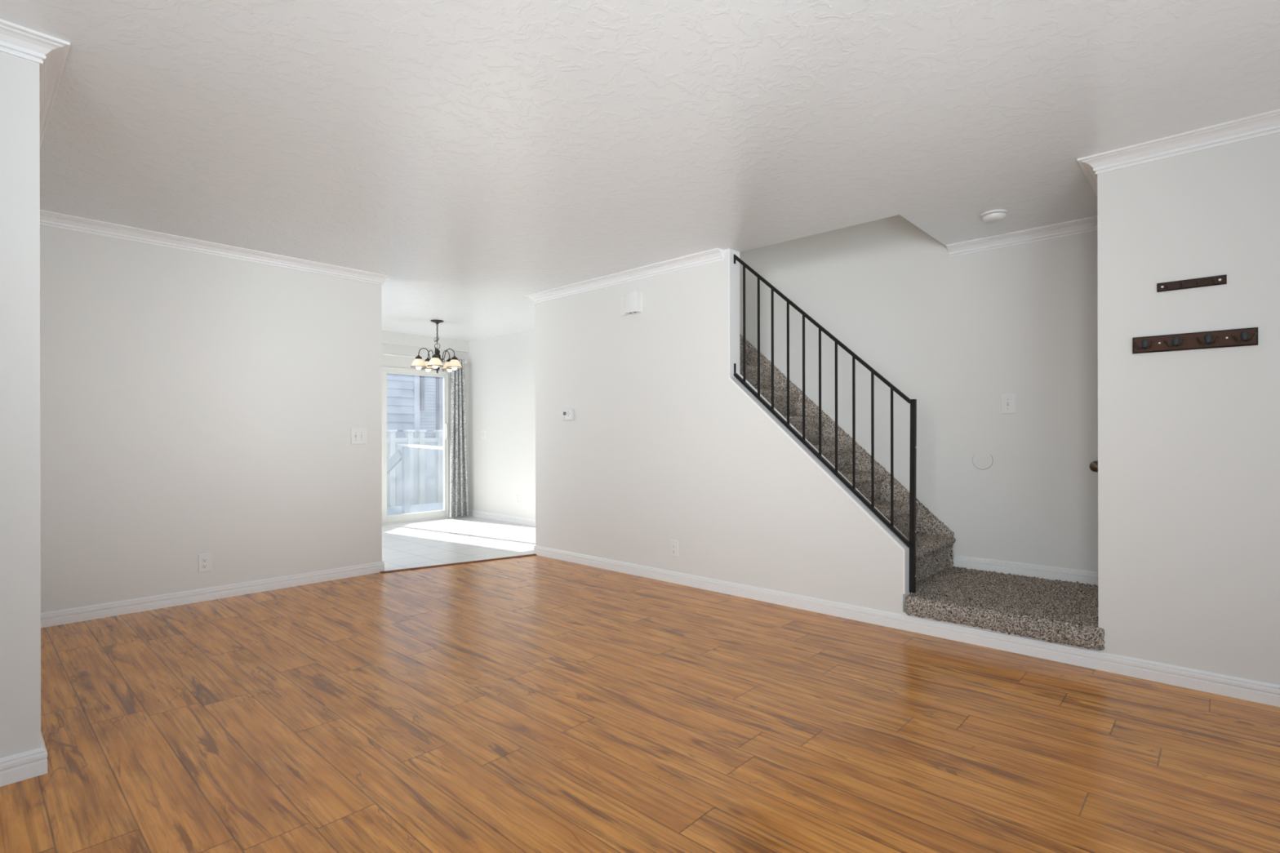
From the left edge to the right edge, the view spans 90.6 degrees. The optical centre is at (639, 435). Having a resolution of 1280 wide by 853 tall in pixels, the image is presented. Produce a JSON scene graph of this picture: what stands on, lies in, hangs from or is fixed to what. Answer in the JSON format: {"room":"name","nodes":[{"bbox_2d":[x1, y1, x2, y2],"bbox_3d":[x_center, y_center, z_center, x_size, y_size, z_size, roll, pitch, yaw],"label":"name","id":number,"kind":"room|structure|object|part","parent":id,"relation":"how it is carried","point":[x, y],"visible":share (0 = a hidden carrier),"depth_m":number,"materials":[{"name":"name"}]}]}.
{"room":"empty living room","nodes":[
{"label":"empty living room","id":0,"kind":"room"},
{"bbox_2d":[0,51,40,758],"bbox_3d":[-4.576,-0.086,0.957,2.214,2.440,5.192,0,0,43],"label":"wall","id":1,"kind":"structure","parent":0,"point":[20,90],"depth_m":2.08,"materials":[{"name":"beige paint"}]},
{"bbox_2d":[0,18,70,146],"bbox_3d":[-4.529,-1.270,0.958,2.284,0.072,5.262,0,0,43],"label":"trim","id":2,"kind":"structure","parent":1,"relation":"attached to","point":[50,52],"depth_m":2.10,"materials":[{"name":"white paint"}]},
{"bbox_2d":[40,225,382,613],"bbox_3d":[-2.966,-0.089,4.419,0.124,2.440,2.318,0,0,43],"label":"wall","id":3,"kind":"structure","parent":0,"point":[193,404],"depth_m":4.28,"materials":[{"name":"beige paint"}]},
{"bbox_2d":[0,561,384,786],"bbox_3d":[-3.862,1.089,1.806,2.353,0.086,7.405,0,0,43],"label":"baseboard","id":4,"kind":"structure","parent":3,"relation":"attached to","point":[54,618],"depth_m":4.08,"materials":[{"name":"white paint"}]},
{"bbox_2d":[198,552,211,573],"bbox_3d":[-2.968,0.872,4.317,0.009,0.126,0.076,0,0,43],"label":"wall outlet","id":5,"kind":"object","parent":3,"relation":"attached to","point":[204,559],"visible":1,"depth_m":4.32,"materials":[{"name":"white plastic"}]},
{"bbox_2d":[202,557,208,562],"bbox_3d":[-2.966,0.853,4.316,0.004,0.034,0.034,0,0,43],"label":"receptacle","id":6,"kind":"object","parent":5,"relation":"attached to","point":[204,559],"depth_m":4.32,"materials":[{"name":"white plastic"}]},
{"bbox_2d":[202,563,208,568],"bbox_3d":[-2.966,0.891,4.316,0.004,0.034,0.034,0,0,43],"label":"receptacle","id":7,"kind":"object","parent":5,"relation":"attached to","point":[204,565],"depth_m":4.32,"materials":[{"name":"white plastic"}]},
{"bbox_2d":[40,209,393,285],"bbox_3d":[-2.855,-1.274,4.491,0.194,0.072,2.198,0,0,43],"label":"trim","id":8,"kind":"structure","parent":3,"relation":"attached to","point":[50,219],"depth_m":4.27,"materials":[{"name":"white paint"}]},
{"bbox_2d":[351,427,366,444],"bbox_3d":[-2.257,0.009,5.082,0.017,0.130,0.124,0,0,43],"label":"light switch","id":9,"kind":"object","parent":3,"relation":"attached to","point":[358,436],"visible":1,"depth_m":5.08,"materials":[{"name":"white plastic"}]},
{"bbox_2d":[379,554,536,573],"bbox_3d":[-1.548,1.123,5.568,1.390,0.010,0.044,0,0,-34],"label":"trim","id":10,"kind":"structure","parent":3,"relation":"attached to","point":[527,555],"depth_m":5.51,"materials":[{"name":"brown wood"}]},
{"bbox_2d":[381,343,468,505],"bbox_3d":[-3.813,-0.088,7.462,0.150,2.440,3.981,0,0,43],"label":"wall","id":11,"kind":"structure","parent":0,"point":[389,361],"depth_m":8.30,"materials":[{"name":"beige paint"}]},
{"bbox_2d":[381,366,450,524],"bbox_3d":[-3.255,0.129,7.993,0.168,2.005,1.878,0,0,43],"label":"door","id":12,"kind":"structure","parent":11,"relation":"in","point":[445,513],"depth_m":8.37,"materials":[{"name":"white plastic"}]},
{"bbox_3d":[-2.628,-0.050,8.599,0.031,0.240,0.074,0,0,-15],"label":"handle","id":13,"kind":"part","parent":12,"relation":"part of","materials":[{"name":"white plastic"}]},
{"bbox_2d":[381,352,466,364],"bbox_3d":[-3.198,-0.999,7.919,0.134,0.080,2.290,0,0,43],"label":"curtain rod","id":14,"kind":"object","parent":11,"relation":"attached to","point":[382,353],"visible":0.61,"depth_m":8.08,"materials":[{"name":"silver metal"}]},
{"bbox_2d":[449,359,468,517],"bbox_3d":[-2.468,0.036,8.633,0.091,2.143,0.308,0,0,43],"label":"curtain","id":15,"kind":"object","parent":14,"relation":"hanging from","point":[459,506],"visible":0.94,"depth_m":8.62,"materials":[{"name":"grey fabric"}]},
{"bbox_2d":[381,330,469,352],"bbox_3d":[-3.747,-1.230,7.399,0.035,0.155,3.981,0,0,43],"label":"trim","id":16,"kind":"structure","parent":11,"relation":"attached to","point":[387,337],"depth_m":8.33,"materials":[{"name":"beige paint"}]},
{"bbox_2d":[468,328,535,519],"bbox_3d":[-1.266,-0.093,7.899,3.296,2.440,0.120,0,0,43],"label":"wall","id":17,"kind":"structure","parent":0,"point":[502,368],"depth_m":8.31,"materials":[{"name":"beige paint"}]},
{"bbox_2d":[480,430,485,439],"bbox_3d":[-2.138,-0.002,8.613,0.105,0.118,0.017,0,0,43],"label":"light switch","id":18,"kind":"object","parent":17,"relation":"attached to","point":[483,432],"visible":1,"depth_m":8.61,"materials":[{"name":"white plastic"}]},
{"bbox_2d":[452,509,535,526],"bbox_3d":[-1.392,1.084,7.745,3.016,0.086,0.281,0,0,43],"label":"baseboard","id":19,"kind":"structure","parent":17,"relation":"attached to","point":[520,520],"depth_m":8.30,"materials":[{"name":"white paint"}]},
{"bbox_2d":[0,515,1279,852],"bbox_3d":[-1.186,1.152,3.605,9.240,0.050,6.281,0,0,43],"label":"floor","id":20,"kind":"structure","parent":0,"point":[535,704],"depth_m":2.39,"materials":[{"name":"brown wood"}]},
{"bbox_2d":[0,0,1279,341],"bbox_3d":[-1.079,-1.464,0.913,13.060,0.300,10.121,0,0,43],"label":"ceiling","id":21,"kind":"structure","parent":0,"point":[481,157],"depth_m":2.62,"materials":[{"name":"white paint"}]},
{"bbox_2d":[410,320,462,373],"bbox_3d":[-2.321,-1.009,7.238,0.565,0.604,0.546,0,0,-12],"label":"chandelier","id":22,"kind":"object","parent":21,"relation":"hanging from","point":[433,363],"visible":1,"depth_m":7.20,"materials":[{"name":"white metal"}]},
{"bbox_3d":[-2.502,-0.816,7.155,0.166,0.093,0.166,0,0,43],"label":"lamp shade","id":23,"kind":"part","parent":22,"relation":"part of","materials":[{"name":"white glass"}]},
{"bbox_3d":[-2.426,-0.926,7.199,0.184,0.126,0.009,0,0,-30],"label":"arm","id":24,"kind":"part","parent":22,"relation":"part of","materials":[{"name":"brown metal"}]},
{"bbox_3d":[-2.476,-0.816,7.395,0.166,0.093,0.166,0,0,43],"label":"lamp shade","id":25,"kind":"part","parent":22,"relation":"part of","materials":[{"name":"white glass"}]},
{"bbox_3d":[-2.282,-0.817,7.056,0.166,0.093,0.166,0,0,43],"label":"lamp shade","id":26,"kind":"part","parent":22,"relation":"part of","materials":[{"name":"white glass"}]},
{"bbox_3d":[-2.208,-0.926,7.245,0.150,0.126,0.114,0,0,43],"label":"arm","id":27,"kind":"part","parent":22,"relation":"part of","materials":[{"name":"brown metal"}]},
{"bbox_3d":[-2.240,-0.817,7.444,0.166,0.093,0.166,0,0,43],"label":"lamp shade","id":28,"kind":"part","parent":22,"relation":"part of","materials":[{"name":"white glass"}]},
{"bbox_3d":[-2.120,-0.817,7.235,0.166,0.093,0.166,0,0,43],"label":"lamp shade","id":29,"kind":"part","parent":22,"relation":"part of","materials":[{"name":"white glass"}]},
{"bbox_2d":[980,208,1008,223],"bbox_3d":[2.110,-1.297,3.773,0.146,0.046,0.146,0,0,43],"label":"smoke detector","id":30,"kind":"object","parent":21,"relation":"attached to","point":[993,216],"visible":1,"depth_m":3.73,"materials":[{"name":"white plastic"}]},
{"bbox_2d":[535,132,1279,684],"bbox_3d":[2.645,-0.101,2.694,9.774,2.440,0.125,0,0,43],"label":"wall","id":31,"kind":"structure","parent":0,"point":[1188,441],"depth_m":2.99,"materials":[{"name":"beige paint"}]},
{"bbox_2d":[562,408,573,420],"bbox_3d":[-0.638,-0.180,5.622,0.128,0.094,0.032,0,0,43],"label":"thermostat","id":32,"kind":"object","parent":31,"relation":"attached to","point":[567,415],"visible":1,"depth_m":5.60,"materials":[{"name":"white plastic"}]},
{"bbox_2d":[524,248,723,303],"bbox_3d":[-0.204,-1.279,5.278,2.226,0.072,0.195,0,0,43],"label":"trim","id":33,"kind":"structure","parent":31,"relation":"attached to","point":[715,255],"depth_m":5.06,"materials":[{"name":"white paint"}]},
{"bbox_2d":[620,291,641,315],"bbox_3d":[-0.093,-1.056,5.092,0.236,0.162,0.068,0,0,43],"label":"door chime","id":34,"kind":"object","parent":31,"relation":"attached to","point":[631,302],"visible":1,"depth_m":5.03,"materials":[{"name":"white plastic"}]},
{"bbox_2d":[670,539,678,557],"bbox_3d":[0.259,0.862,4.810,0.076,0.126,0.009,0,0,43],"label":"wall outlet","id":35,"kind":"object","parent":31,"relation":"attached to","point":[673,544],"visible":1,"depth_m":4.80,"materials":[{"name":"white plastic"}]},
{"bbox_2d":[728,248,740,377],"bbox_3d":[0.674,-0.864,4.515,0.008,0.907,0.129,0,0,43],"label":"trim","id":36,"kind":"structure","parent":31,"relation":"attached to","point":[734,268],"depth_m":4.51,"materials":[{"name":"white paint"}]},
{"bbox_2d":[728,376,909,605],"bbox_3d":[1.121,0.250,4.104,1.219,1.334,0.133,0,0,43],"label":"trim","id":37,"kind":"structure","parent":31,"relation":"attached to","point":[905,549],"depth_m":3.93,"materials":[{"name":"white paint"}]},
{"bbox_2d":[733,253,916,593],"bbox_3d":[1.140,-0.185,4.100,1.251,2.205,0.058,0,0,43],"label":"stair railing","id":38,"kind":"object","parent":37,"relation":"on","point":[911,544],"visible":1,"depth_m":3.96,"materials":[{"name":"black metal"}]},
{"bbox_3d":[1.125,0.106,4.092,1.235,1.099,0.026,0,0,43],"label":"rail","id":39,"kind":"part","parent":38,"relation":"part of","materials":[{"name":"black metal"}]},
{"bbox_3d":[1.123,-0.733,4.093,1.237,1.101,0.020,0,0,43],"label":"rail","id":40,"kind":"part","parent":38,"relation":"part of","materials":[{"name":"black metal"}]},
{"bbox_3d":[1.592,0.353,3.692,0.029,1.126,0.045,0,0,43],"label":"newel post","id":41,"kind":"part","parent":38,"relation":"part of","materials":[{"name":"black metal"}]},
{"bbox_2d":[739,373,907,539],"bbox_3d":[1.152,0.103,4.154,1.177,1.089,0.016,0,0,43],"label":"trim","id":42,"kind":"structure","parent":31,"relation":"attached to","point":[740,375],"depth_m":4.20,"materials":[{"name":"white paint"}]},
{"bbox_2d":[533,545,1279,706],"bbox_3d":[2.636,1.076,2.694,9.789,0.086,0.140,0,0,43],"label":"baseboard","id":43,"kind":"structure","parent":31,"relation":"attached to","point":[987,638],"depth_m":3.38,"materials":[{"name":"white paint"}]},
{"bbox_2d":[739,333,1105,650],"bbox_3d":[1.138,-0.410,4.673,3.836,2.894,1.080,0,0,43],"label":"carpeted staircase","id":44,"kind":"structure","parent":31,"relation":"attached to","point":[1065,612],"depth_m":3.96,"materials":[{"name":"carpet"}]},
{"bbox_2d":[1077,108,1279,196],"bbox_3d":[4.464,-1.289,1.529,5.517,0.072,1.028,0,0,43],"label":"trim","id":45,"kind":"structure","parent":31,"relation":"attached to","point":[1266,123],"depth_m":2.80,"materials":[{"name":"white paint"}]},
{"bbox_2d":[1156,274,1226,292],"bbox_3d":[2.425,-0.669,2.786,0.232,0.040,0.037,0,0,43],"label":"key hook rack","id":46,"kind":"object","parent":31,"relation":"attached to","point":[1221,279],"visible":1,"depth_m":2.79,"materials":[{"name":"brown wood"}]},
{"bbox_2d":[1132,327,1257,353],"bbox_3d":[2.423,-0.414,2.778,0.416,0.074,0.051,0,0,43],"label":"coat hook rack","id":47,"kind":"object","parent":31,"relation":"attached to","point":[1244,336],"visible":1,"depth_m":2.78,"materials":[{"name":"brown wood"}]},
{"bbox_2d":[739,214,1097,572],"bbox_3d":[1.897,-1.380,4.780,5.600,5.000,0.120,0,0,43],"label":"wall","id":48,"kind":"structure","parent":0,"point":[954,335],"depth_m":4.38,"materials":[{"name":"beige paint"}]},
{"bbox_2d":[972,451,992,469],"bbox_3d":[2.328,0.173,4.301,0.127,0.125,0.005,0,0,43],"label":"wall plate","id":49,"kind":"object","parent":48,"relation":"attached to","point":[980,460],"depth_m":4.30,"materials":[{"name":"beige paint"}]},
{"bbox_2d":[1000,393,1015,413],"bbox_3d":[2.436,-0.206,4.191,0.083,0.131,0.017,0,0,43],"label":"light switch","id":50,"kind":"object","parent":48,"relation":"attached to","point":[1007,402],"visible":1,"depth_m":4.19,"materials":[{"name":"white plastic"}]},
{"bbox_2d":[946,215,1097,257],"bbox_3d":[2.506,-1.285,4.088,0.973,0.072,0.070,0,0,43],"label":"trim","id":51,"kind":"structure","parent":48,"relation":"attached to","point":[1087,224],"depth_m":4.10,"materials":[{"name":"white paint"}]},
{"bbox_2d":[952,555,1097,586],"bbox_3d":[2.533,0.880,4.105,0.963,0.086,0.015,0,0,43],"label":"baseboard","id":52,"kind":"structure","parent":48,"relation":"attached to","point":[1053,573],"depth_m":4.11,"materials":[{"name":"white paint"}]},
{"bbox_3d":[2.620,-0.101,3.418,0.100,2.440,0.904,0,0,43],"label":"wall","id":53,"kind":"structure","parent":0,"visible":0},
{"bbox_2d":[1088,460,1097,471],"bbox_3d":[2.588,-0.111,3.463,0.148,2.030,0.794,0,0,43],"label":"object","id":54,"kind":"structure","parent":53,"relation":"in","point":[1093,466],"depth_m":3.30,"materials":[{"name":"brown metal"}]},
{"label":"outside","id":55,"kind":"structure","parent":0,"visible":0},
{"bbox_3d":[-10.388,1.746,17.779,20.600,0.100,20.000,0,0,43],"label":"ground","id":56,"kind":"structure","parent":55,"visible":0},
{"bbox_2d":[386,502,443,515],"bbox_3d":[-3.923,1.542,10.440,4.060,0.280,7.000,0,0,43],"label":"patio slab","id":57,"kind":"object","parent":56,"relation":"on","point":[394,510],"depth_m":12.03,"materials":[{"name":"concrete"}]},
{"bbox_2d":[386,444,443,513],"bbox_3d":[-3.781,0.783,10.563,0.607,1.238,3.502,0,0,-40],"label":"railing","id":58,"kind":"object","parent":57,"relation":"on","point":[404,455],"visible":0.57,"depth_m":11.38,"materials":[{"name":"white wood"}]},
{"bbox_3d":[-4.223,0.801,11.413,0.100,1.205,0.105,0,0,43],"label":"post","id":59,"kind":"part","parent":58,"relation":"part of","materials":[{"name":"white wood"}]},
{"bbox_3d":[-3.637,0.184,10.391,0.100,0.040,3.079,0,0,-31],"label":"rail","id":60,"kind":"part","parent":58,"relation":"part of","materials":[{"name":"white wood"}]},
{"bbox_2d":[386,429,443,506],"bbox_3d":[-4.867,0.787,13.354,0.200,1.795,9.000,0,0,43],"label":"vinyl fence","id":61,"kind":"object","parent":56,"relation":"on","point":[426,464],"visible":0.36,"depth_m":13.46,"materials":[{"name":"white plastic"}]},
{"bbox_3d":[-5.131,0.807,13.067,0.140,1.755,0.110,0,0,43],"label":"post","id":62,"kind":"part","parent":61,"relation":"part of","materials":[{"name":"white plastic"}]},
{"bbox_3d":[-4.867,0.807,13.354,0.140,1.755,0.110,0,0,43],"label":"post","id":63,"kind":"part","parent":61,"relation":"part of","materials":[{"name":"white plastic"}]},
{"bbox_3d":[-4.872,0.104,13.357,0.090,0.090,9.000,0,0,43],"label":"rail","id":64,"kind":"part","parent":61,"relation":"part of","materials":[{"name":"white plastic"}]},
{"bbox_3d":[-4.690,0.806,13.545,0.140,1.755,0.110,0,0,43],"label":"post","id":65,"kind":"part","parent":61,"relation":"part of","materials":[{"name":"white plastic"}]},
{"bbox_3d":[-4.391,0.806,13.868,0.140,1.755,0.110,0,0,43],"label":"post","id":66,"kind":"part","parent":61,"relation":"part of","materials":[{"name":"white plastic"}]},
{"bbox_2d":[386,373,443,438],"bbox_3d":[-7.197,-2.311,15.502,2.590,8.000,19.000,0,0,43],"label":"house","id":67,"kind":"structure","parent":56,"relation":"on","point":[414,402],"depth_m":15.48,"materials":[{"name":"paint"}]}
]}

